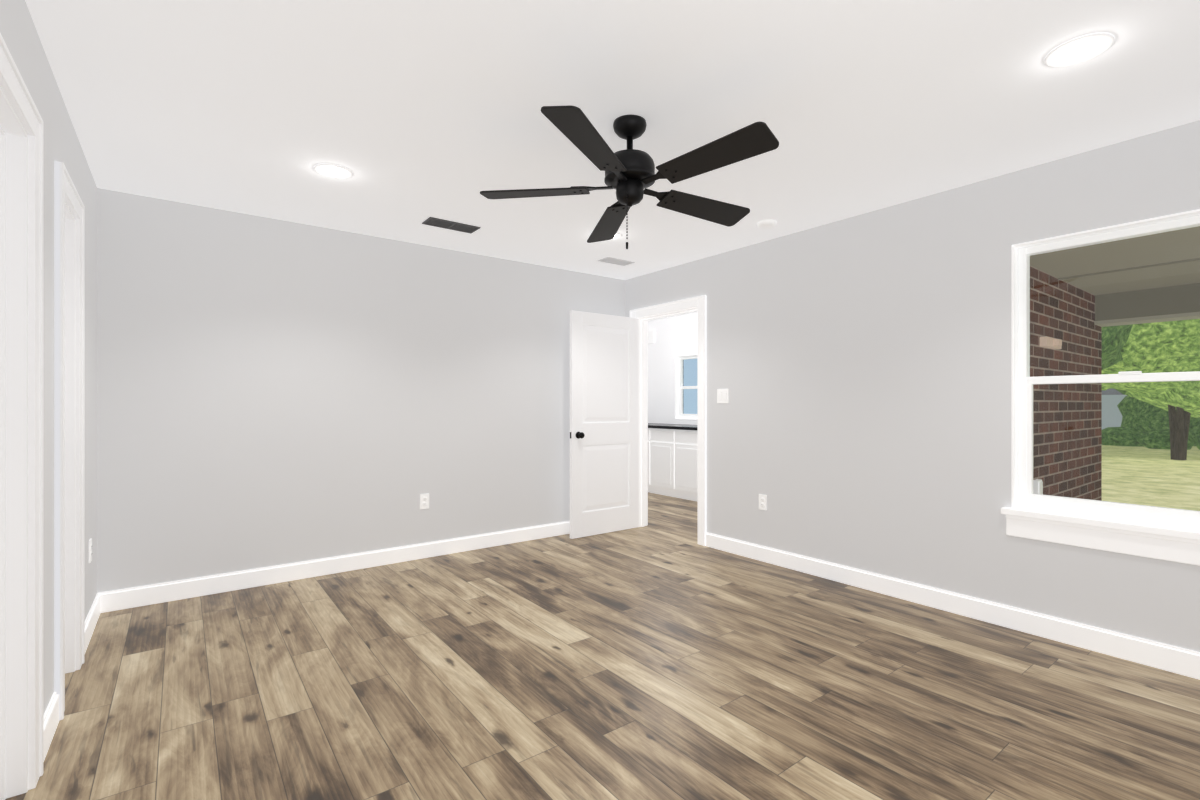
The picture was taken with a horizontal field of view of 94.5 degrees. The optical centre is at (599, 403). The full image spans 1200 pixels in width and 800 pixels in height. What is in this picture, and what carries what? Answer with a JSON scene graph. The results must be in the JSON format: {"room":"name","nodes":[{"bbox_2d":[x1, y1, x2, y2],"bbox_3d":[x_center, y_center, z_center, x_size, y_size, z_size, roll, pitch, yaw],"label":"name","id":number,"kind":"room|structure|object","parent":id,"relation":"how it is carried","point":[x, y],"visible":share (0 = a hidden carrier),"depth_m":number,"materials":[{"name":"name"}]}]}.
{"room":"empty bedroom","nodes":[
{"label":"empty bedroom","id":0,"kind":"room"},
{"bbox_2d":[0,0,96,715],"bbox_3d":[-1.476,-0.020,1.222,0.120,2.440,4.830,0,0,-37],"label":"wall","id":1,"kind":"structure","parent":0,"point":[61,143],"depth_m":2.05,"materials":[{"name":"grey paint"}]},
{"bbox_2d":[0,33,42,799],"bbox_3d":[-1.579,0.141,1.376,0.150,2.119,0.958,0,0,-37],"label":"door frame","id":2,"kind":"structure","parent":1,"relation":"attached to","point":[21,123],"depth_m":1.70,"materials":[{"name":"white wood"}]},
{"bbox_2d":[54,161,84,720],"bbox_3d":[-2.275,0.141,2.297,0.150,2.119,0.588,0,0,-37],"label":"door frame","id":3,"kind":"structure","parent":1,"relation":"attached to","point":[69,209],"depth_m":2.47,"materials":[{"name":"white wood"}]},
{"bbox_2d":[89,538,91,562],"bbox_3d":[-2.676,0.770,2.916,0.009,0.115,0.070,0,0,-37],"label":"outlet","id":4,"kind":"object","parent":1,"relation":"attached to","point":[90,540],"visible":1,"depth_m":2.90,"materials":[{"name":"white plastic"}]},
{"bbox_2d":[97,188,624,592],"bbox_3d":[-1.354,-0.020,4.418,4.170,2.440,0.120,0,0,-37],"label":"wall","id":5,"kind":"structure","parent":0,"point":[271,392],"depth_m":3.84,"materials":[{"name":"grey paint"}]},
{"bbox_2d":[420,494,428,508],"bbox_3d":[-1.367,0.760,4.327,0.070,0.115,0.009,0,0,-37],"label":"outlet","id":6,"kind":"object","parent":5,"relation":"attached to","point":[424,498],"visible":1,"depth_m":4.32,"materials":[{"name":"white plastic"}]},
{"bbox_2d":[5,492,1199,799],"bbox_3d":[-0.294,1.250,3.821,7.300,0.100,7.790,0,0,-37],"label":"floor","id":7,"kind":"structure","parent":0,"point":[649,662],"depth_m":2.31,"materials":[{"name":"brown wood"}]},
{"bbox_2d":[648,423,697,501],"bbox_3d":[1.159,0.741,7.227,0.628,0.918,3.790,0,0,-37],"label":"base cabinet","id":8,"kind":"object","parent":7,"relation":"on","point":[672,448],"visible":0.27,"depth_m":7.07,"materials":[{"name":"white wood"}]},
{"bbox_2d":[25,0,1199,279],"bbox_3d":[-0.294,-1.290,3.821,7.300,0.100,7.790,0,0,-37],"label":"ceiling","id":9,"kind":"structure","parent":0,"point":[430,106],"depth_m":2.24,"materials":[{"name":"white paint"}]},
{"bbox_2d":[314,163,352,178],"bbox_3d":[-1.418,-1.236,2.952,0.188,0.007,0.188,0,0,-37],"label":"recessed light","id":10,"kind":"object","parent":9,"relation":"in","point":[325,169],"visible":1,"depth_m":2.95,"materials":[{"name":"white plastic"}]},
{"bbox_2d":[422,217,480,233],"bbox_3d":[-1.030,-1.237,3.848,0.360,0.006,0.160,0,0,-37],"label":"ceiling vent","id":11,"kind":"object","parent":9,"relation":"in","point":[431,221],"visible":1,"depth_m":3.84,"materials":[{"name":"grey metal"}]},
{"bbox_2d":[597,257,634,265],"bbox_3d":[0.141,-1.237,4.821,0.300,0.006,0.150,0,0,-37],"label":"ceiling vent","id":12,"kind":"object","parent":9,"relation":"in","point":[610,260],"visible":1,"depth_m":4.81,"materials":[{"name":"grey metal"}]},
{"bbox_2d":[613,232,621,238],"bbox_3d":[0.066,-1.236,4.074,0.188,0.007,0.188,0,0,-37],"label":"recessed light","id":13,"kind":"object","parent":9,"relation":"in","point":[618,235],"visible":0.29,"depth_m":4.07,"materials":[{"name":"white plastic"}]},
{"bbox_2d":[480,105,778,248],"bbox_3d":[0.166,-0.953,2.450,1.274,0.574,1.284,0,0,-37],"label":"fan","id":14,"kind":"object","parent":9,"relation":"attached to","point":[630,171],"visible":1,"depth_m":2.35,"materials":[{"name":"black wood"}]},
{"bbox_2d":[757,220,775,228],"bbox_3d":[1.141,-1.224,3.797,0.128,0.032,0.128,0,0,-37],"label":"smoke detector","id":15,"kind":"object","parent":9,"relation":"attached to","point":[765,224],"visible":1,"depth_m":3.76,"materials":[{"name":"white plastic"}]},
{"bbox_2d":[1044,33,1114,67],"bbox_3d":[1.676,-1.236,1.945,0.188,0.007,0.188,0,0,-37],"label":"recessed light","id":16,"kind":"object","parent":9,"relation":"in","point":[1083,48],"visible":1,"depth_m":1.94,"materials":[{"name":"white plastic"}]},
{"bbox_2d":[648,312,697,424],"bbox_3d":[1.250,-0.020,6.130,2.050,2.440,5.970,0,0,-37],"label":"wall","id":17,"kind":"structure","parent":0,"point":[677,335],"depth_m":8.00,"materials":[{"name":"white paint"}]},
{"bbox_2d":[675,354,697,419],"bbox_3d":[1.380,-0.230,7.557,0.131,0.900,0.890,0,0,-37],"label":"kitchen window","id":18,"kind":"structure","parent":17,"relation":"in","point":[679,387],"depth_m":7.87,"materials":[{"name":"white wood"}]},
{"bbox_2d":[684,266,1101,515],"bbox_3d":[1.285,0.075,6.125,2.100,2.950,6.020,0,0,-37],"label":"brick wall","id":19,"kind":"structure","parent":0,"point":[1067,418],"depth_m":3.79,"materials":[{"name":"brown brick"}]},
{"bbox_2d":[1033,479,1042,494],"bbox_3d":[2.657,0.520,3.367,0.080,0.120,0.033,0,0,-37],"label":"outlet box","id":20,"kind":"object","parent":19,"relation":"attached to","point":[1038,483],"visible":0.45,"depth_m":3.34,"materials":[{"name":"white plastic"}]},
{"bbox_2d":[1040,336,1061,348],"bbox_3d":[2.859,-0.385,3.497,0.300,0.060,0.069,0,0,-37],"label":"bracket","id":21,"kind":"object","parent":19,"relation":"attached to","point":[1047,342],"visible":1,"depth_m":3.46,"materials":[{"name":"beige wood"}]},
{"bbox_2d":[1030,226,1199,326],"bbox_3d":[2.979,-0.743,4.259,2.550,0.275,11.200,0,0,-37],"label":"soffit","id":22,"kind":"structure","parent":19,"relation":"attached to","point":[1153,278],"depth_m":3.56,"materials":[{"name":"brown"}]},
{"bbox_2d":[625,120,1199,651],"bbox_3d":[1.754,-0.020,3.665,0.120,2.440,4.830,0,0,-37],"label":"wall","id":23,"kind":"structure","parent":0,"point":[864,361],"depth_m":3.37,"materials":[{"name":"grey paint"}]},
{"bbox_2d":[570,310,638,538],"bbox_3d":[0.055,0.182,5.153,0.792,2.020,0.171,0,0,-37],"label":"door","id":24,"kind":"structure","parent":23,"relation":"in","point":[604,349],"depth_m":5.12,"materials":[{"name":"white wood"}]},
{"bbox_2d":[43,521,1199,762],"bbox_3d":[0.592,1.141,1.958,4.066,0.117,6.150,0,0,-37],"label":"baseboard","id":25,"kind":"structure","parent":23,"relation":"attached to","point":[1162,656],"depth_m":3.40,"materials":[{"name":"white wood"}]},
{"bbox_2d":[630,295,705,545],"bbox_3d":[0.653,0.141,5.121,0.172,2.119,0.978,0,0,-37],"label":"door frame","id":26,"kind":"structure","parent":23,"relation":"attached to","point":[695,304],"depth_m":4.95,"materials":[{"name":"white wood"}]},
{"bbox_2d":[717,389,728,402],"bbox_3d":[1.005,-0.065,4.546,0.011,0.115,0.116,0,0,-37],"label":"switch","id":27,"kind":"object","parent":23,"relation":"attached to","point":[722,394],"visible":1,"depth_m":4.54,"materials":[{"name":"white plastic"}]},
{"bbox_2d":[759,494,766,509],"bbox_3d":[1.241,0.750,4.236,0.009,0.115,0.070,0,0,-37],"label":"outlet","id":28,"kind":"object","parent":23,"relation":"attached to","point":[762,498],"visible":1,"depth_m":4.23,"materials":[{"name":"white plastic"}]},
{"bbox_2d":[1001,209,1199,565],"bbox_3d":[2.509,-0.073,2.631,0.175,1.553,0.980,0,0,-37],"label":"bedroom window","id":29,"kind":"structure","parent":23,"relation":"in","point":[1177,542],"depth_m":2.76,"materials":[{"name":"white wood"}]},
{"label":"outside","id":30,"kind":"structure","parent":0,"visible":0},
{"bbox_2d":[1102,445,1199,527],"bbox_3d":[29.227,1.600,22.105,65.950,0.100,80.000,0,0,-37],"label":"ground","id":31,"kind":"structure","parent":30,"point":[1130,475],"depth_m":11.70,"materials":[{"name":"green plant"}]},
{"bbox_2d":[683,358,697,413],"bbox_3d":[3.597,-0.375,9.617,0.100,3.850,7.000,0,0,-37],"label":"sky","id":32,"kind":"structure","parent":31,"relation":"on","point":[690,366],"depth_m":11.76,"materials":[{"name":"blue"}]},
{"bbox_2d":[1102,395,1126,428],"bbox_3d":[20.376,0.575,27.384,0.300,1.950,8.900,0,0,-37],"label":"wall","id":33,"kind":"structure","parent":31,"relation":"on","point":[1111,414],"depth_m":24.38,"materials":[{"name":"grey"}]},
{"bbox_2d":[1102,324,1132,369],"bbox_3d":[10.246,-2.185,14.841,5.766,7.491,6.676,0,0,-37],"label":"tree","id":34,"kind":"object","parent":31,"relation":"on","point":[1114,338],"visible":0.01,"depth_m":11.66,"materials":[{"name":"green plant"}]},
{"bbox_2d":[1102,396,1199,449],"bbox_3d":[24.982,0.490,16.098,6.056,3.531,23.350,0,0,-37],"label":"hedge","id":35,"kind":"object","parent":31,"relation":"on","point":[1143,424],"visible":0.38,"depth_m":20.59,"materials":[{"name":"green plant"}]},
{"bbox_2d":[1102,319,1199,459],"bbox_3d":[16.023,-2.023,15.708,7.520,7.166,5.832,0,0,41],"label":"tree","id":36,"kind":"object","parent":31,"relation":"on","point":[1169,346],"visible":0.23,"depth_m":14.51,"materials":[{"name":"green plant"}]}
]}

